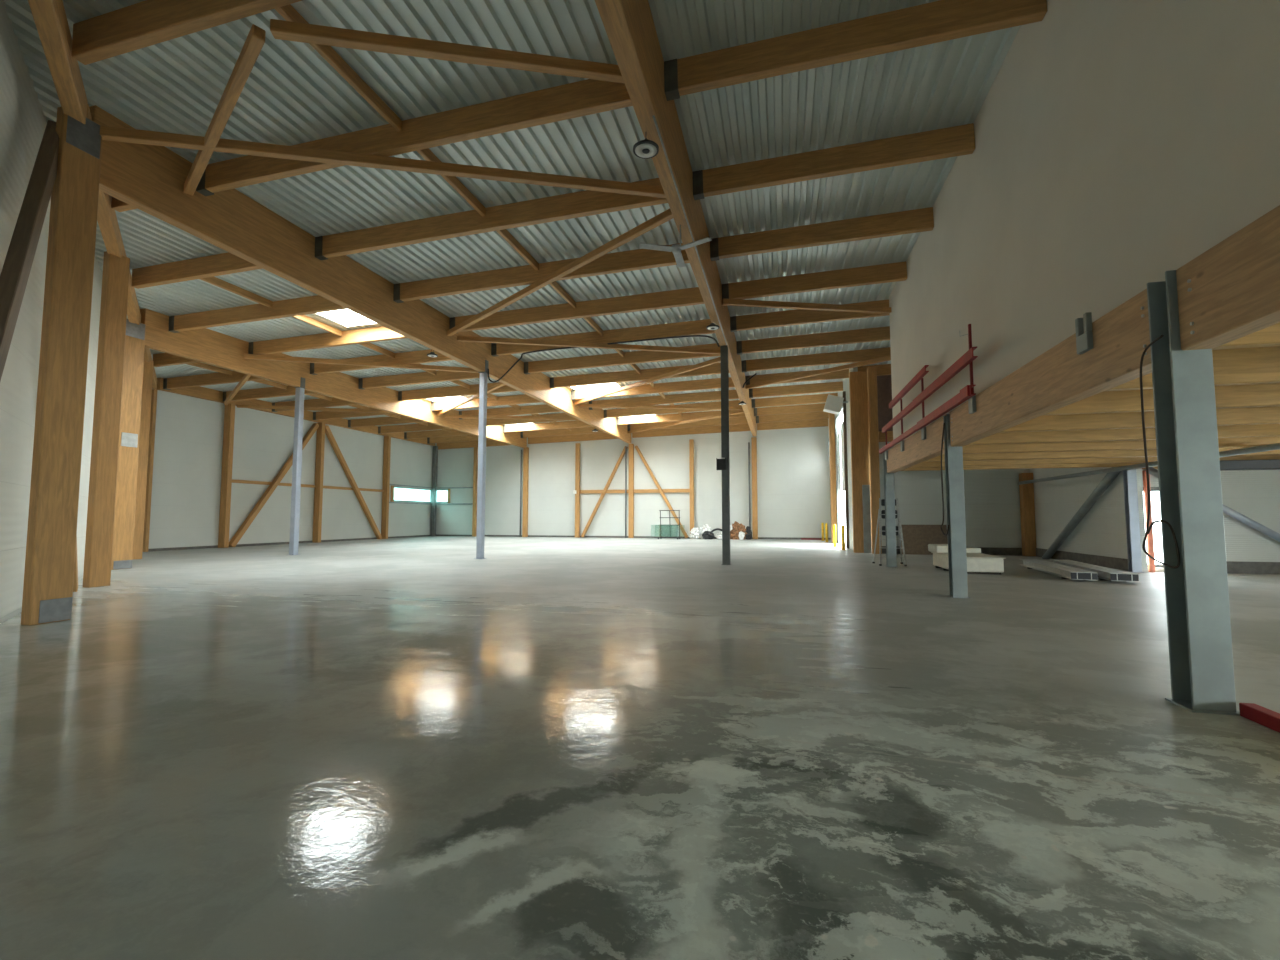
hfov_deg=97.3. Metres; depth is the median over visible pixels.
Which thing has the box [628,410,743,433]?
brace
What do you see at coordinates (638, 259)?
purlin
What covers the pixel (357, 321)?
window
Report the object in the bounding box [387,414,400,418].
strip
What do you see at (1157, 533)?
ground
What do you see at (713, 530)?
hose
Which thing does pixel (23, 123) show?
wall
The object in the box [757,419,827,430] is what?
beam
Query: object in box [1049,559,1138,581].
steel section
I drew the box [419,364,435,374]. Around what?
strip
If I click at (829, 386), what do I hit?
purlin
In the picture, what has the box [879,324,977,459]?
guardrail
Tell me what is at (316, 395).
strip
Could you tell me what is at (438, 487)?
wall rail
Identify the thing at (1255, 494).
wall
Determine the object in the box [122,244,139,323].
beam
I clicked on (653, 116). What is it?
conduit
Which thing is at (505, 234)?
strip
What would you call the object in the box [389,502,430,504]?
wall rail
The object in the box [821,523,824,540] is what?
bollard
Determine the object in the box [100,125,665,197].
brace
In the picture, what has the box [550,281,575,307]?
strip
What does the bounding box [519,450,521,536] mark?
downpipe
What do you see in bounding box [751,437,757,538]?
timber post
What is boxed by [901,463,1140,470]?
joist
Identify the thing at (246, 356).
brace
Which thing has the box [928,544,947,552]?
box
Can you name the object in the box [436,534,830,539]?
baseboard
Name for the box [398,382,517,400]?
purlin
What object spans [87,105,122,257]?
beam
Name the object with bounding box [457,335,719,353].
brace
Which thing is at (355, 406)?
strip
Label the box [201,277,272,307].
strip
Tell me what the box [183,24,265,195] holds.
brace
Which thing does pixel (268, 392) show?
purlin
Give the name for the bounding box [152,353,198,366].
purlin
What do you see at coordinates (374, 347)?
strip
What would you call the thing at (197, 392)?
girder
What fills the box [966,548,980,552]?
board
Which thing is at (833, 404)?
heater
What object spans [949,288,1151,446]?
beam
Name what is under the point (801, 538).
plank
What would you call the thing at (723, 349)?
steel column
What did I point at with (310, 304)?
purlin
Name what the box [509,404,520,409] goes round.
strip
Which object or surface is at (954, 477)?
steel column
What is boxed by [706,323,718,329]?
lamp
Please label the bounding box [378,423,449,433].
purlin
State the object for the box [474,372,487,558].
steel column
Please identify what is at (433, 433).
purlin
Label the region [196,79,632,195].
purlin
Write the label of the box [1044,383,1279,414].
joist
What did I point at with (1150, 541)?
post
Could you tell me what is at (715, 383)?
purlin
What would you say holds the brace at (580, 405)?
attached to the girder at (629, 26)
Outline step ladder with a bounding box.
[872,498,906,565]
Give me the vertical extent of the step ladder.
2.103 m
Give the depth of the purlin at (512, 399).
30.13 m
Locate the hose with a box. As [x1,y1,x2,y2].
[709,528,721,538]
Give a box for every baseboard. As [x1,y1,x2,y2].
[148,535,429,551]
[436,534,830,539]
[882,546,1021,555]
[1036,548,1127,570]
[1226,561,1279,574]
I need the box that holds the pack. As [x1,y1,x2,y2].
[931,552,1005,574]
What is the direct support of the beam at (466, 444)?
attached to the wall at (793, 483)
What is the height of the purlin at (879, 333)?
0.488 m
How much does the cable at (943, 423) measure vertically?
2.168 m
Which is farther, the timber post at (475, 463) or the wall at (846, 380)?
the timber post at (475, 463)
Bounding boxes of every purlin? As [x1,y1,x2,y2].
[72,0,301,64]
[111,197,136,211]
[132,252,262,288]
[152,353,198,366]
[163,371,263,389]
[169,295,345,332]
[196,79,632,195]
[223,385,314,401]
[248,326,406,354]
[272,397,359,411]
[310,349,452,374]
[313,407,389,420]
[315,178,667,259]
[348,416,423,427]
[359,371,487,389]
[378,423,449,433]
[393,243,689,302]
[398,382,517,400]
[404,429,471,438]
[427,435,490,443]
[431,394,540,410]
[449,287,704,331]
[459,404,561,419]
[487,413,571,425]
[491,319,714,356]
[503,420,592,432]
[521,427,604,437]
[524,343,719,373]
[550,362,729,388]
[571,377,734,399]
[589,390,738,409]
[604,400,741,417]
[616,410,745,424]
[627,417,747,430]
[664,0,1046,100]
[692,123,974,199]
[710,207,933,260]
[722,261,906,298]
[730,299,889,331]
[736,326,889,354]
[741,347,890,372]
[745,369,848,384]
[749,381,842,397]
[751,393,837,407]
[754,403,824,415]
[756,411,828,422]
[858,364,890,375]
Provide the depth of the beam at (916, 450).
13.28 m
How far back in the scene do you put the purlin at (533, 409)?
32.80 m
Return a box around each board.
[900,525,947,554]
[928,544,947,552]
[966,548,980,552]
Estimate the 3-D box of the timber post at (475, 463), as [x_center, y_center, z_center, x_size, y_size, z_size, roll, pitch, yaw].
[-12.751,0.886,43.606,0.280,6.950,0.260,-1,-4,14]
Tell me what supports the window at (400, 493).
in the wall at (188, 445)
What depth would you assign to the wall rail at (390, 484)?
41.59 m
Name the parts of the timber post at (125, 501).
junction plate, cap plate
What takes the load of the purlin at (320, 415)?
attached to the girder at (204, 345)
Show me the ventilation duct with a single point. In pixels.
(1268, 464)
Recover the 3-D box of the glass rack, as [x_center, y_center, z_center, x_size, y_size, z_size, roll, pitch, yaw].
[1.993,3.046,38.531,1.440,1.974,0.930,-1,-4,14]
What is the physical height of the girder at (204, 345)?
1.130 m
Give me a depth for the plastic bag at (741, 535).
37.23 m
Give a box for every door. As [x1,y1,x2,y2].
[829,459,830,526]
[835,405,844,543]
[1143,487,1163,571]
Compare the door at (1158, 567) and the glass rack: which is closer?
the door at (1158, 567)
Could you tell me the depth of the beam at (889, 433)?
23.40 m
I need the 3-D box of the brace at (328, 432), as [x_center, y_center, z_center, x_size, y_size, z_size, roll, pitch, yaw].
[-18.319,0.367,36.090,0.260,7.028,5.230,-1,-4,14]
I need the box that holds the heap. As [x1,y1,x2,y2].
[730,521,746,539]
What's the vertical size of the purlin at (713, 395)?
0.488 m
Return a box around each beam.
[28,0,87,123]
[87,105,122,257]
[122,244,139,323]
[137,312,149,361]
[150,352,156,388]
[437,440,509,449]
[528,433,617,443]
[632,424,750,437]
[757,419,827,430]
[878,431,892,441]
[887,414,945,472]
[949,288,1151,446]
[1176,205,1279,349]
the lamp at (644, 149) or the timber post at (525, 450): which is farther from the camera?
the timber post at (525, 450)
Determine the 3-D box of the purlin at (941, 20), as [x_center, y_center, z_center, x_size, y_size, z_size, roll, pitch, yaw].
[2.773,-6.049,7.802,4.939,0.488,0.184,-2,-4,14]
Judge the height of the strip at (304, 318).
0.200 m
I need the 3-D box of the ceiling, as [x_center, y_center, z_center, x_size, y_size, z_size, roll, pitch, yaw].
[-2.974,-5.747,14.200,42.500,1.081,54.300,-1,-4,14]
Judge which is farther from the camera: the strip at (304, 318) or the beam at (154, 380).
the beam at (154, 380)
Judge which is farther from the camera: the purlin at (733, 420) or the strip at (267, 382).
the purlin at (733, 420)
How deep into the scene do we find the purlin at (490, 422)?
35.66 m
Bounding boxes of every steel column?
[289,387,305,554]
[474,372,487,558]
[720,345,730,564]
[883,454,897,566]
[943,414,969,597]
[1123,469,1143,572]
[1147,270,1239,715]
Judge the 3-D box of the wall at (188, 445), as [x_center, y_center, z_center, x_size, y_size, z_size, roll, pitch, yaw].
[-19.072,-0.681,34.617,0.270,9.100,21.600,-1,-4,14]
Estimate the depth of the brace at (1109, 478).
17.74 m
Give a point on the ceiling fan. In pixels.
(676, 249)
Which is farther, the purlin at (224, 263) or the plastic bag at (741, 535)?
the plastic bag at (741, 535)
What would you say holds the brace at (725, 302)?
attached to the girder at (629, 26)
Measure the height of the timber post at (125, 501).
7.300 m
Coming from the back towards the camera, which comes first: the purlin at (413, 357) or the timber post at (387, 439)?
the timber post at (387, 439)
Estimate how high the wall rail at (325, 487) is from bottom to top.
0.160 m
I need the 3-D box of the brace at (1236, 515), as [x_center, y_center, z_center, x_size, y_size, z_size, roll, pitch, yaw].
[15.941,1.041,14.853,4.248,2.917,0.180,-1,-4,14]
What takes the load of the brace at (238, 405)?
attached to the girder at (204, 345)
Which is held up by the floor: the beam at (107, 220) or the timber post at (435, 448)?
the timber post at (435, 448)
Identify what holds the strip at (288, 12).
attached to the purlin at (146, 23)
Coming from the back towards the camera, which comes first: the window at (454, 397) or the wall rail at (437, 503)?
the wall rail at (437, 503)
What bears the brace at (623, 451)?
on the floor
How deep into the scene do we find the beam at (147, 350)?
19.81 m
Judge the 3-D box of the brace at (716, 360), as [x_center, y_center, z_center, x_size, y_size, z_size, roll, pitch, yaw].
[0.016,-4.384,25.603,0.140,0.161,10.439,3,-6,-41]
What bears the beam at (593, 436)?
attached to the wall at (793, 483)
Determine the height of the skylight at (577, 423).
0.488 m
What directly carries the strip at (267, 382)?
attached to the purlin at (211, 378)
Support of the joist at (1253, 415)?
attached to the beam at (1060, 377)
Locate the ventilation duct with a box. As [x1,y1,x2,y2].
[1220,459,1279,470]
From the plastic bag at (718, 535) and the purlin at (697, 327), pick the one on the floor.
the plastic bag at (718, 535)
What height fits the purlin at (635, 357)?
0.488 m
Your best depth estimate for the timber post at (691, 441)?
39.40 m
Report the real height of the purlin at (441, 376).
0.488 m
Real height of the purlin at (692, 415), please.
0.488 m
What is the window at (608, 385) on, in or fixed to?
attached to the ceiling
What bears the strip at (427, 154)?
attached to the purlin at (588, 96)
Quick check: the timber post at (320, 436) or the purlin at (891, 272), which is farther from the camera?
the timber post at (320, 436)
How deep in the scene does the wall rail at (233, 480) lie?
29.91 m
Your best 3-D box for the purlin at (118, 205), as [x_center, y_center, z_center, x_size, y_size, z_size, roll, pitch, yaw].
[-9.378,-5.551,10.834,1.905,0.488,0.184,-2,-4,14]
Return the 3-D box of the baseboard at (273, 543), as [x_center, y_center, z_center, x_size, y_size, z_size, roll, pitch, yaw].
[-18.913,3.699,34.326,0.040,0.120,20.870,-1,-4,14]
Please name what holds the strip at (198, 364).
attached to the purlin at (161, 359)
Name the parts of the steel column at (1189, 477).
plate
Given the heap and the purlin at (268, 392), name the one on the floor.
the heap
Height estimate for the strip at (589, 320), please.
0.200 m
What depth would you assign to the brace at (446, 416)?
33.07 m
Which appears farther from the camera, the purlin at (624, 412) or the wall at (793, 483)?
the wall at (793, 483)
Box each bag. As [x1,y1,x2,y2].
[689,527,700,538]
[700,524,710,538]
[702,531,714,538]
[715,532,721,538]
[738,531,744,539]
[745,526,751,538]
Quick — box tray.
[881,510,896,518]
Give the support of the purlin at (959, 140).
attached to the girder at (629, 26)
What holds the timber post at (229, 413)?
on the floor
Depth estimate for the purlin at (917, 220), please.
13.00 m
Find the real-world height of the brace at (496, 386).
0.162 m
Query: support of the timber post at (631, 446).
on the floor
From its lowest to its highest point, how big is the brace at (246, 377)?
0.162 m
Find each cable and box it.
[488,335,719,382]
[940,423,948,535]
[1140,335,1179,568]
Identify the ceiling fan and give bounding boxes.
[638,225,711,266]
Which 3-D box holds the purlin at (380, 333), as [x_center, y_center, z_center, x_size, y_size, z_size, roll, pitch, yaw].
[-10.304,-4.907,19.526,7.958,0.488,0.184,-2,-4,14]
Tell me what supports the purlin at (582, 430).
attached to the girder at (204, 345)
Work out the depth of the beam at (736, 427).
39.80 m
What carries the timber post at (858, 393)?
on the floor
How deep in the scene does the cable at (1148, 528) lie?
4.77 m
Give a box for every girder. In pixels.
[89,105,630,442]
[140,308,526,447]
[157,378,434,445]
[595,0,756,435]
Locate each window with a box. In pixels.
[316,311,377,326]
[394,487,431,501]
[405,387,467,400]
[437,490,447,502]
[558,372,620,389]
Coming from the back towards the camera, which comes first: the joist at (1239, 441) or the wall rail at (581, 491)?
the wall rail at (581, 491)
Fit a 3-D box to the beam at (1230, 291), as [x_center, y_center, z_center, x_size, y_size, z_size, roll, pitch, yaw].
[3.171,-1.701,-0.499,0.232,0.670,10.365,-1,-4,14]
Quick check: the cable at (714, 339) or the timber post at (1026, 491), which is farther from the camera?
the timber post at (1026, 491)
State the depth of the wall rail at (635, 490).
39.98 m
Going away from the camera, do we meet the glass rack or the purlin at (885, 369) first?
the purlin at (885, 369)
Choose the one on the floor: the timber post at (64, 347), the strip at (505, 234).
the timber post at (64, 347)
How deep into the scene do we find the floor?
3.42 m
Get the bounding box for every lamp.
[427,350,437,356]
[633,138,658,158]
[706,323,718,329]
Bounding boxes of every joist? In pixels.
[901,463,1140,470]
[911,454,1279,466]
[924,447,1279,461]
[944,436,1279,453]
[967,424,1279,444]
[998,406,1279,432]
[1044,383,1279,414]
[1106,346,1279,390]
[1212,323,1279,349]
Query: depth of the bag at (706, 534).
37.94 m
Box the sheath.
[862,485,871,552]
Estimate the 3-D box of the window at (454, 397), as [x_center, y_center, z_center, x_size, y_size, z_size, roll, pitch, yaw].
[-10.585,-4.543,29.491,2.250,0.240,2.542,-1,-4,14]
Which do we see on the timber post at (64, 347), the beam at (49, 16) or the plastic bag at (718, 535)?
the beam at (49, 16)
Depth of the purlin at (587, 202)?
12.08 m
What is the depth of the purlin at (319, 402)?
29.56 m
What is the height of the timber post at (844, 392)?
7.600 m
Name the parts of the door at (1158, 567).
sill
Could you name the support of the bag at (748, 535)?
on the floor
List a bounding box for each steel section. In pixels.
[1019,559,1097,579]
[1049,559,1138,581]
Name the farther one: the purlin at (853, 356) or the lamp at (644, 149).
the purlin at (853, 356)
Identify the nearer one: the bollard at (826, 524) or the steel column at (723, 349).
the steel column at (723, 349)
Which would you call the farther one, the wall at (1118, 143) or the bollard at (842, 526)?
the bollard at (842, 526)
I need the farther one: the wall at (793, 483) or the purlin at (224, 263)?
the wall at (793, 483)
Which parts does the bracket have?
plate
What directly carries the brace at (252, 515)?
on the floor
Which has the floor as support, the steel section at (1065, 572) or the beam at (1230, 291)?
the steel section at (1065, 572)
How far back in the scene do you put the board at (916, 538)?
22.62 m
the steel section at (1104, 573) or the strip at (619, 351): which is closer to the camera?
the steel section at (1104, 573)
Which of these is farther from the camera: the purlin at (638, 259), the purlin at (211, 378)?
the purlin at (211, 378)
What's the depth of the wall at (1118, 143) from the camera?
6.25 m
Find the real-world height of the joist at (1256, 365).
0.440 m
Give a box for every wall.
[0,0,102,623]
[149,390,432,548]
[435,426,830,537]
[828,362,857,549]
[877,375,892,431]
[879,442,1028,547]
[889,0,1279,446]
[1029,467,1147,571]
[1142,469,1279,561]
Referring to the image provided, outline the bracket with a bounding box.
[1075,312,1092,353]
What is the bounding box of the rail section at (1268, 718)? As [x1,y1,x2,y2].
[1239,703,1279,732]
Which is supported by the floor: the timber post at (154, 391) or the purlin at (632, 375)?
the timber post at (154, 391)
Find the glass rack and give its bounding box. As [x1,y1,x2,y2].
[658,510,679,538]
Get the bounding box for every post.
[21,107,101,624]
[83,251,129,587]
[111,319,145,569]
[132,361,152,559]
[143,389,157,551]
[218,404,234,547]
[312,422,324,542]
[381,436,390,538]
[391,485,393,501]
[430,446,437,535]
[472,447,477,536]
[522,447,528,536]
[575,443,579,537]
[628,444,633,537]
[689,439,693,533]
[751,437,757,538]
[829,413,837,542]
[843,391,848,548]
[849,371,871,552]
[867,367,881,553]
[1019,473,1036,555]
[1142,470,1154,571]
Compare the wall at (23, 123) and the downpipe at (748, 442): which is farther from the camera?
the downpipe at (748, 442)
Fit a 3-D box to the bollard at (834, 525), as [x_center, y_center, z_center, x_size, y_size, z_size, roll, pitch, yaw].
[9.771,2.791,28.251,0.240,1.135,0.240,-1,-4,14]
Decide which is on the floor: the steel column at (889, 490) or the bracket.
the steel column at (889, 490)
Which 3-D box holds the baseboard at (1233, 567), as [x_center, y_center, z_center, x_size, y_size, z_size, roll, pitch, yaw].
[16.641,2.312,14.743,3.780,0.320,0.050,-1,-4,14]
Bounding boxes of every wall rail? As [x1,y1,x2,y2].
[232,479,315,487]
[323,486,382,491]
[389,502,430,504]
[390,484,431,488]
[437,503,472,504]
[438,487,472,488]
[580,490,628,493]
[634,489,689,492]
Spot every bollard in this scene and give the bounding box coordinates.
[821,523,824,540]
[825,523,827,541]
[833,524,836,546]
[841,525,844,549]
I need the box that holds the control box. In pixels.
[716,458,725,469]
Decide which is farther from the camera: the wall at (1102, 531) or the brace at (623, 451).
the brace at (623, 451)
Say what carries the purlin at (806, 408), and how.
attached to the girder at (629, 26)
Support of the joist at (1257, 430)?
attached to the beam at (1060, 377)
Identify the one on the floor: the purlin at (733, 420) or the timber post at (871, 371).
the timber post at (871, 371)
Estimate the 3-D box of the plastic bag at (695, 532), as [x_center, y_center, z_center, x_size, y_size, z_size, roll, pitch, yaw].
[3.789,3.630,38.549,0.899,0.804,0.697,-1,-4,14]
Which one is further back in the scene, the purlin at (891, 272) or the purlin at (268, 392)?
the purlin at (268, 392)
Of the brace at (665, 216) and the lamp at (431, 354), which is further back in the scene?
the lamp at (431, 354)
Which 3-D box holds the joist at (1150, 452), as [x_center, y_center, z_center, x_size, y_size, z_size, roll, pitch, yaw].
[12.290,-0.760,12.451,11.105,0.440,0.120,-1,-4,14]
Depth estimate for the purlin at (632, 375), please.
25.51 m
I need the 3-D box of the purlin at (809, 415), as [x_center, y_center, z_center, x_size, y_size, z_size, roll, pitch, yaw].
[10.008,-4.126,37.017,4.679,0.488,0.184,-2,-4,14]
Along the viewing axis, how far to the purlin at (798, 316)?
18.43 m
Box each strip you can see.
[188,362,231,374]
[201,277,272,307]
[254,379,286,389]
[275,4,401,131]
[291,315,341,335]
[305,393,331,400]
[348,405,368,408]
[360,343,394,357]
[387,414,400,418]
[417,148,484,215]
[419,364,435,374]
[450,380,469,388]
[487,393,496,399]
[497,229,538,270]
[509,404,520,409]
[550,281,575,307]
[584,317,602,335]
[615,349,623,356]
[630,364,640,373]
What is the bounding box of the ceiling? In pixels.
[3,0,1020,431]
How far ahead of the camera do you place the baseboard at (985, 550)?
22.11 m
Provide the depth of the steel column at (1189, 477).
4.46 m
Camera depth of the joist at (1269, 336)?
4.42 m
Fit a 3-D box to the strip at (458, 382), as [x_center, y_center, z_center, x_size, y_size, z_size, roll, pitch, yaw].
[-8.632,-4.615,26.169,0.090,0.200,2.578,-1,-4,14]
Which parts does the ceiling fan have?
blade, blade, blade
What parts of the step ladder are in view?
leg, rail, strap panel, leg, rail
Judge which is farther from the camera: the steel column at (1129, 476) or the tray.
the tray
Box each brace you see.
[0,120,58,380]
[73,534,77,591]
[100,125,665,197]
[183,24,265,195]
[224,374,250,404]
[229,423,318,546]
[237,404,393,413]
[244,354,477,372]
[270,19,623,82]
[325,425,381,538]
[437,382,504,415]
[445,415,577,419]
[447,208,672,335]
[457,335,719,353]
[574,357,720,404]
[579,404,742,409]
[581,447,627,536]
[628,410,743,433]
[635,445,687,537]
[722,298,891,313]
[745,356,890,388]
[1042,467,1120,558]
[1145,467,1279,541]
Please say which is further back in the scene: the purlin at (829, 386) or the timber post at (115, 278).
the purlin at (829, 386)
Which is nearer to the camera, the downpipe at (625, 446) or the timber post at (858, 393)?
the timber post at (858, 393)
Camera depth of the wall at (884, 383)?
26.57 m
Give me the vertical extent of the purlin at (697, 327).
0.488 m
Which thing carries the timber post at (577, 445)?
on the floor
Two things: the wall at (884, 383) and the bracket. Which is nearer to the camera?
the bracket
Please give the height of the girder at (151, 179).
1.225 m
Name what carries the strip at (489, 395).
attached to the purlin at (452, 391)
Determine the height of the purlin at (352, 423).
0.488 m
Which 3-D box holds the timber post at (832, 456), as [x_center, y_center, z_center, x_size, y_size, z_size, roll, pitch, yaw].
[11.299,-0.138,32.967,0.300,7.600,0.500,-1,-4,14]
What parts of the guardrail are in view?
rail, rail, rail, rail, rail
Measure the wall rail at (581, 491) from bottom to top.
0.260 m
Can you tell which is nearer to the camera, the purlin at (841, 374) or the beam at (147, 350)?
the beam at (147, 350)
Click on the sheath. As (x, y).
(865, 488)
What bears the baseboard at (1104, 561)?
attached to the wall at (1102, 531)
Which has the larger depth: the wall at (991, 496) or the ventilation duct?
the wall at (991, 496)
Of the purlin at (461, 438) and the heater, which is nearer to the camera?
the heater
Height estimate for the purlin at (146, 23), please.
0.488 m
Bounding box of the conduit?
[652,115,726,344]
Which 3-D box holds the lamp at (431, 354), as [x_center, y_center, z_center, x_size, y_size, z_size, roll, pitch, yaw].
[-7.559,-4.827,20.515,0.370,0.653,0.370,-1,-4,14]
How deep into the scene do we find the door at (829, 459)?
36.51 m
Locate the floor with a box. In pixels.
[0,536,1279,959]
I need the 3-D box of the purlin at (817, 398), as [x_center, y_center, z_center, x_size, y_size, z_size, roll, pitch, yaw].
[8.671,-4.474,31.714,4.679,0.488,0.184,-2,-4,14]
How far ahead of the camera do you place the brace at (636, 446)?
39.91 m
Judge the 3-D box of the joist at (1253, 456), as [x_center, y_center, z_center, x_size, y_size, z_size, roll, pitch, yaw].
[12.680,-0.658,14.000,11.105,0.440,0.120,-1,-4,14]
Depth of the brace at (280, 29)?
7.34 m
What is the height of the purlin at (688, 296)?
0.488 m
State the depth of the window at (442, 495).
44.58 m
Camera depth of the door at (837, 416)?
31.70 m
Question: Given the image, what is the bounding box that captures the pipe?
[1018,443,1279,484]
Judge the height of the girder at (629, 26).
1.235 m
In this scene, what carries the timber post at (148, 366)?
on the floor
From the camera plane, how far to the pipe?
14.47 m
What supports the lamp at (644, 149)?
hanging from the girder at (629, 26)
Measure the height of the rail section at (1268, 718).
0.100 m
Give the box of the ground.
[845,528,1162,563]
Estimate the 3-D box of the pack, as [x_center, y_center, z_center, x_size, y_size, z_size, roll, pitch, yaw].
[9.121,2.313,15.761,1.280,0.450,2.130,-1,-4,14]
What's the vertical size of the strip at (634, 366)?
0.200 m
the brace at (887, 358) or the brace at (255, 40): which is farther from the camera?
the brace at (887, 358)
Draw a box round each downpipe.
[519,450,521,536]
[625,446,626,537]
[748,442,750,527]
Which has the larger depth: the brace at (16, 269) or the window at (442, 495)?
the window at (442, 495)
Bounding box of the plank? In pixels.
[801,538,824,539]
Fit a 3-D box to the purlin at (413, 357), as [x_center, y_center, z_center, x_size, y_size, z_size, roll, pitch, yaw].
[-9.635,-4.733,22.180,7.958,0.488,0.184,-2,-4,14]
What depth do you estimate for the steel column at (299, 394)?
22.42 m
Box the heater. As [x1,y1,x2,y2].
[823,394,847,414]
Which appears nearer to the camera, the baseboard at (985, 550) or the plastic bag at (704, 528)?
the baseboard at (985, 550)
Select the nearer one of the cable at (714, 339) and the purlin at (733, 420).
the cable at (714, 339)

